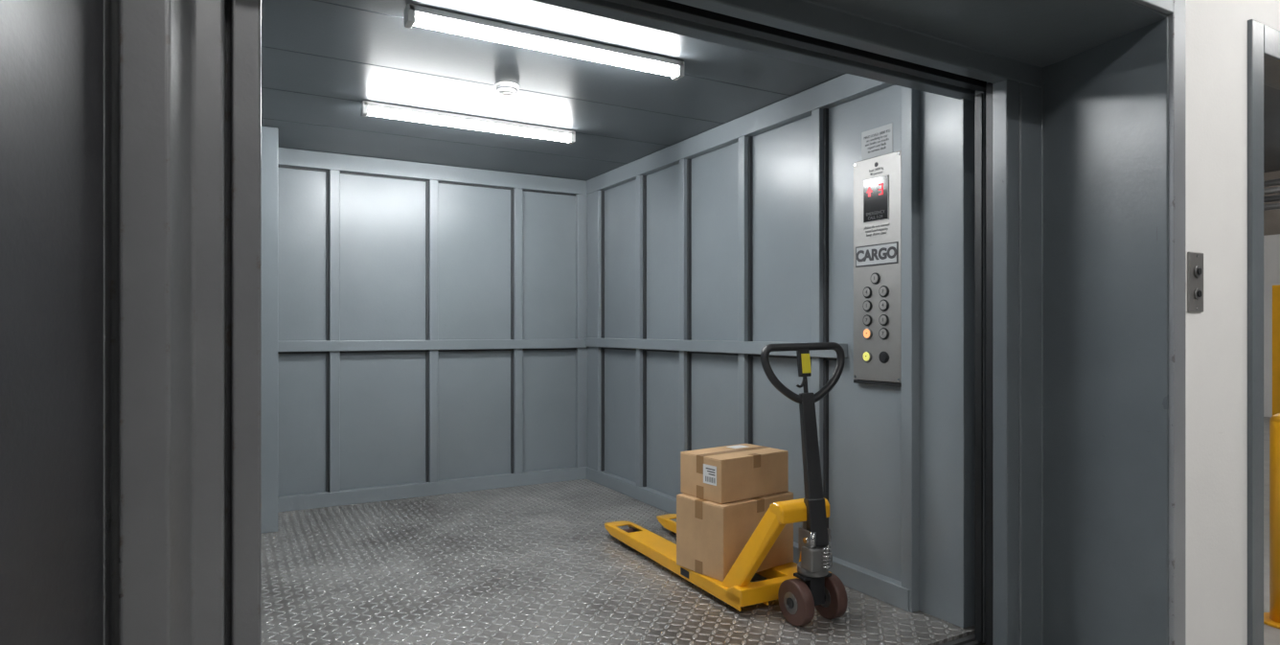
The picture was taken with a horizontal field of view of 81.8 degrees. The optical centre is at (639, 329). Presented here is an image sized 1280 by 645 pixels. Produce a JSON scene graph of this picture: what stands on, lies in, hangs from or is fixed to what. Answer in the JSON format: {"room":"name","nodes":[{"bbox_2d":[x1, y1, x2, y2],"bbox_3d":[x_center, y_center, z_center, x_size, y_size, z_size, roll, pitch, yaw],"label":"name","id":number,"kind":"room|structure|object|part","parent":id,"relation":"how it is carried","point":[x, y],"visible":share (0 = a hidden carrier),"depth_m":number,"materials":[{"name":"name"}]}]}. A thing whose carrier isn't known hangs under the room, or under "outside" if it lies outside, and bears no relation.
{"room":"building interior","nodes":[
{"label":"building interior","id":0,"kind":"room"},
{"bbox_2d":[261,126,277,533],"bbox_3d":[-1.808,0.000,3.452,0.345,2.500,3.570,0,0,-29],"label":"wall","id":1,"kind":"structure","parent":0,"point":[269,135],"depth_m":4.55,"materials":[{"name":"grey metal"}]},
{"bbox_2d":[103,0,261,644],"bbox_3d":[-1.166,-0.200,1.536,0.670,2.900,0.380,0,0,-29],"label":"door frame","id":2,"kind":"structure","parent":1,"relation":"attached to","point":[182,79],"depth_m":1.50,"materials":[{"name":"metal"}]},
{"bbox_2d":[277,147,587,512],"bbox_3d":[-1.591,0.000,5.615,2.820,2.500,0.150,0,0,-29],"label":"wall","id":3,"kind":"structure","parent":0,"point":[377,224],"depth_m":5.56,"materials":[{"name":"grey metal"}]},
{"bbox_2d":[277,165,576,491],"bbox_3d":[-1.524,0.009,5.636,2.262,2.281,0.027,0,0,-29],"label":"trim","id":4,"kind":"structure","parent":3,"relation":"attached to","point":[327,171],"depth_m":5.58,"materials":[{"name":"grey metal"}]},
{"bbox_2d":[261,0,845,180],"bbox_3d":[-0.707,-1.280,4.058,2.840,0.060,3.770,0,0,-29],"label":"ceiling","id":5,"kind":"structure","parent":0,"point":[321,59],"depth_m":3.80,"materials":[{"name":"metal"}]},
{"bbox_2d":[360,100,575,144],"bbox_3d":[-0.974,-1.213,4.361,1.268,0.070,0.072,0,0,-29],"label":"fluorescent light","id":6,"kind":"object","parent":5,"relation":"attached to","point":[371,108],"visible":1,"depth_m":4.31,"materials":[{"name":"white plastic"}]},
{"bbox_2d":[494,81,519,95],"bbox_3d":[-0.681,-1.226,3.780,0.124,0.047,0.124,0,0,-29],"label":"smoke detector","id":7,"kind":"object","parent":5,"relation":"attached to","point":[507,88],"visible":1,"depth_m":3.74,"materials":[{"name":"white plastic"}]},
{"bbox_2d":[404,3,684,80],"bbox_3d":[-0.357,-1.213,3.159,1.258,0.070,0.072,0,0,-29],"label":"fluorescent light","id":8,"kind":"object","parent":5,"relation":"attached to","point":[414,14],"visible":1,"depth_m":3.09,"materials":[{"name":"white plastic"}]},
{"bbox_2d":[261,479,974,644],"bbox_3d":[-0.707,1.280,4.058,2.840,0.060,3.770,0,0,-29],"label":"floor","id":9,"kind":"structure","parent":0,"point":[537,563],"depth_m":3.62,"materials":[{"name":"grey metal"}]},
{"bbox_2d":[604,342,847,626],"bbox_3d":[0.391,0.652,3.847,0.519,1.195,1.733,0,0,-28],"label":"jack","id":10,"kind":"object","parent":9,"relation":"on","point":[806,584],"visible":0.97,"depth_m":3.19,"materials":[{"name":"yellow metal"}]},
{"bbox_2d":[676,491,793,581],"bbox_3d":[0.473,0.986,3.666,0.492,0.346,0.331,0,0,-38],"label":"cardboard box","id":11,"kind":"object","parent":10,"relation":"on","point":[711,536],"visible":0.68,"depth_m":3.50,"materials":[{"name":"brown cardboard"}]},
{"bbox_2d":[680,443,788,503],"bbox_3d":[0.472,0.708,3.689,0.459,0.207,0.301,0,0,-36],"label":"cardboard box","id":12,"kind":"object","parent":11,"relation":"on","point":[734,472],"visible":1,"depth_m":3.57,"materials":[{"name":"brown cardboard"}]},
{"bbox_2d":[705,467,714,482],"bbox_3d":[0.332,0.689,3.492,0.001,0.065,0.068,0,0,-36],"label":"label","id":13,"kind":"object","parent":12,"relation":"attached to","point":[711,478],"depth_m":3.49,"materials":[{"name":"white paper"}]},
{"bbox_3d":[0.703,0.223,3.212,0.066,0.059,0.020,0,0,-42],"label":"release lever","id":14,"kind":"part","parent":10,"relation":"part of","materials":[{"name":"black"}]},
{"bbox_3d":[0.723,0.246,3.228,0.020,0.100,0.020,-1,-7,-14],"label":"release rod","id":15,"kind":"part","parent":10,"relation":"part of","materials":[{"name":"black"}]},
{"bbox_2d":[584,73,974,628],"bbox_3d":[0.466,0.000,4.676,0.150,2.500,3.640,0,0,-29],"label":"wall","id":16,"kind":"structure","parent":0,"point":[902,459],"depth_m":3.81,"materials":[{"name":"grey metal"}]},
{"bbox_2d":[600,108,836,527],"bbox_3d":[0.344,0.010,4.866,0.027,2.280,2.650,0,0,-29],"label":"trim","id":17,"kind":"structure","parent":16,"relation":"attached to","point":[825,110],"depth_m":4.65,"materials":[{"name":"grey metal"}]},
{"bbox_2d":[529,0,975,100],"bbox_3d":[0.222,-1.137,2.435,2.770,0.345,0.070,0,0,-29],"label":"header","id":18,"kind":"object","parent":16,"relation":"attached to","point":[605,9],"visible":0.26,"depth_m":2.50,"materials":[{"name":"metal"}]},
{"bbox_2d":[861,122,892,159],"bbox_3d":[1.121,-0.887,3.496,0.003,0.135,0.190,0,0,-29],"label":"notice sign","id":19,"kind":"object","parent":16,"relation":"attached to","point":[879,141],"visible":1,"depth_m":3.49,"materials":[{"name":"grey paper"}]},
{"bbox_2d":[853,150,901,387],"bbox_3d":[1.118,-0.276,3.458,0.045,1.068,0.308,0,0,-29],"label":"control panel","id":20,"kind":"object","parent":16,"relation":"attached to","point":[877,180],"visible":1,"depth_m":3.45,"materials":[{"name":"silver metal"}]},
{"bbox_3d":[1.103,-0.350,3.454,0.001,0.086,0.244,0,0,-29],"label":"cargo plate","id":21,"kind":"part","parent":20,"relation":"part of","materials":[{"name":"grey metal"}]},
{"bbox_2d":[938,633,985,644],"bbox_3d":[0.380,1.280,2.357,2.830,0.059,0.258,0,0,-29],"label":"sill","id":22,"kind":"structure","parent":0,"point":[970,639],"depth_m":2.97,"materials":[{"name":"metal"}]},
{"bbox_2d":[1185,0,1279,644],"bbox_3d":[0.410,-0.550,1.824,10.500,3.600,0.270,0,0,-29],"label":"wall","id":23,"kind":"structure","parent":0,"point":[1216,31],"depth_m":2.56,"materials":[{"name":"white paint"}]},
{"bbox_2d":[0,0,103,644],"bbox_3d":[-1.076,-0.200,1.098,0.398,2.900,0.468,0,0,-29],"label":"panel","id":24,"kind":"object","parent":23,"relation":"attached to","point":[52,51],"visible":1,"depth_m":1.22,"materials":[{"name":"metal"}]},
{"bbox_2d":[668,0,1168,87],"bbox_3d":[0.317,-1.288,1.912,3.024,0.725,0.525,0,0,-29],"label":"soffit","id":25,"kind":"structure","parent":23,"relation":"attached to","point":[993,41],"depth_m":2.40,"materials":[{"name":"metal"}]},
{"bbox_2d":[605,0,986,91],"bbox_3d":[0.329,-1.155,2.377,3.500,0.430,0.275,0,0,-29],"label":"door track","id":26,"kind":"object","parent":25,"relation":"attached to","point":[663,7],"visible":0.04,"depth_m":2.42,"materials":[{"name":"black metal"}]},
{"bbox_2d":[975,90,985,642],"bbox_3d":[1.580,0.138,3.077,0.513,2.216,0.040,0,0,-29],"label":"panel","id":27,"kind":"object","parent":26,"relation":"hanging from","point":[976,91],"visible":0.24,"depth_m":2.94,"materials":[{"name":"metal"}]},
{"bbox_2d":[993,16,1168,644],"bbox_3d":[1.731,-0.200,2.706,0.633,2.900,0.525,0,0,-29],"label":"door frame","id":28,"kind":"structure","parent":23,"relation":"attached to","point":[1081,157],"depth_m":2.66,"materials":[{"name":"metal"}]},
{"bbox_2d":[1132,0,1185,644],"bbox_3d":[0.405,0.077,1.655,3.165,2.345,0.020,0,0,-29],"label":"trim","id":29,"kind":"structure","parent":23,"relation":"attached to","point":[1176,9],"depth_m":2.39,"materials":[{"name":"metal"}]},
{"bbox_2d":[1187,251,1203,312],"bbox_3d":[1.869,-0.160,2.477,0.096,0.200,0.018,0,0,-29],"label":"plate","id":30,"kind":"object","parent":23,"relation":"attached to","point":[1195,260],"visible":1,"depth_m":2.47,"materials":[{"name":"metal"}]},
{"bbox_2d":[1247,19,1279,644],"bbox_3d":[3.201,0.065,3.310,2.378,2.370,0.160,0,0,-29],"label":"trim","id":31,"kind":"structure","parent":23,"relation":"attached to","point":[1263,40],"depth_m":2.67,"materials":[{"name":"metal"}]},
{"bbox_2d":[1263,170,1279,416],"bbox_3d":[9.423,-1.000,9.875,0.100,4.500,10.000,0,0,-29],"label":"wall","id":32,"kind":"structure","parent":0,"point":[1271,242],"depth_m":10.54,"materials":[{"name":"white paint"}]},
{"bbox_2d":[1263,84,1279,172],"bbox_3d":[4.579,-2.280,8.607,9.590,0.060,7.470,0,0,-29],"label":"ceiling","id":33,"kind":"structure","parent":0,"point":[1271,95],"depth_m":8.28,"materials":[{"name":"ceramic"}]},
{"bbox_2d":[1263,416,1279,644],"bbox_3d":[3.382,1.282,4.191,18.000,0.056,14.000,0,0,-29],"label":"floor","id":34,"kind":"structure","parent":0,"point":[1266,419],"depth_m":4.40,"materials":[{"name":"concrete"}]},
{"bbox_2d":[1263,412,1279,628],"bbox_3d":[2.763,0.804,3.149,0.200,0.900,0.200,0,0,-29],"label":"bollard","id":35,"kind":"object","parent":34,"relation":"on","point":[1271,618],"visible":0.88,"depth_m":3.15,"materials":[{"name":"yellow metal"}]},
{"bbox_3d":[2.763,1.248,3.149,0.200,0.012,0.200,0,0,-29],"label":"plate","id":36,"kind":"part","parent":35,"relation":"part of","materials":[{"name":"yellow metal"}]},
{"bbox_3d":[2.763,0.822,3.149,0.120,0.864,0.120,0,0,-29],"label":"post","id":37,"kind":"part","parent":35,"relation":"part of","materials":[{"name":"yellow metal"}]},
{"bbox_2d":[1272,284,1279,415],"bbox_3d":[6.604,0.440,6.510,2.690,1.620,0.690,0,0,-29],"label":"rack","id":38,"kind":"object","parent":34,"relation":"on","point":[1275,288],"visible":0.53,"depth_m":6.13,"materials":[{"name":"yellow metal"}]},
{"bbox_2d":[1263,178,1279,210],"bbox_3d":[7.998,-1.700,9.247,0.080,0.380,5.100,0,0,-29],"label":"ceiling pipes","id":39,"kind":"object","parent":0,"point":[1273,182],"visible":0.12,"depth_m":9.28,"materials":[{"name":"silver metal"}]},
{"bbox_3d":[1.600,0.133,2.985,0.568,2.226,0.040,0,0,-29],"label":"panel","id":40,"kind":"object","parent":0,"visible":0},
{"bbox_2d":[974,82,993,644],"bbox_3d":[1.351,0.145,2.897,0.022,2.190,0.135,0,0,2],"label":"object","id":41,"kind":"object","parent":40,"relation":"attached to","point":[978,99],"visible":0.87,"depth_m":2.94,"materials":[{"name":"black metal"}]}
]}

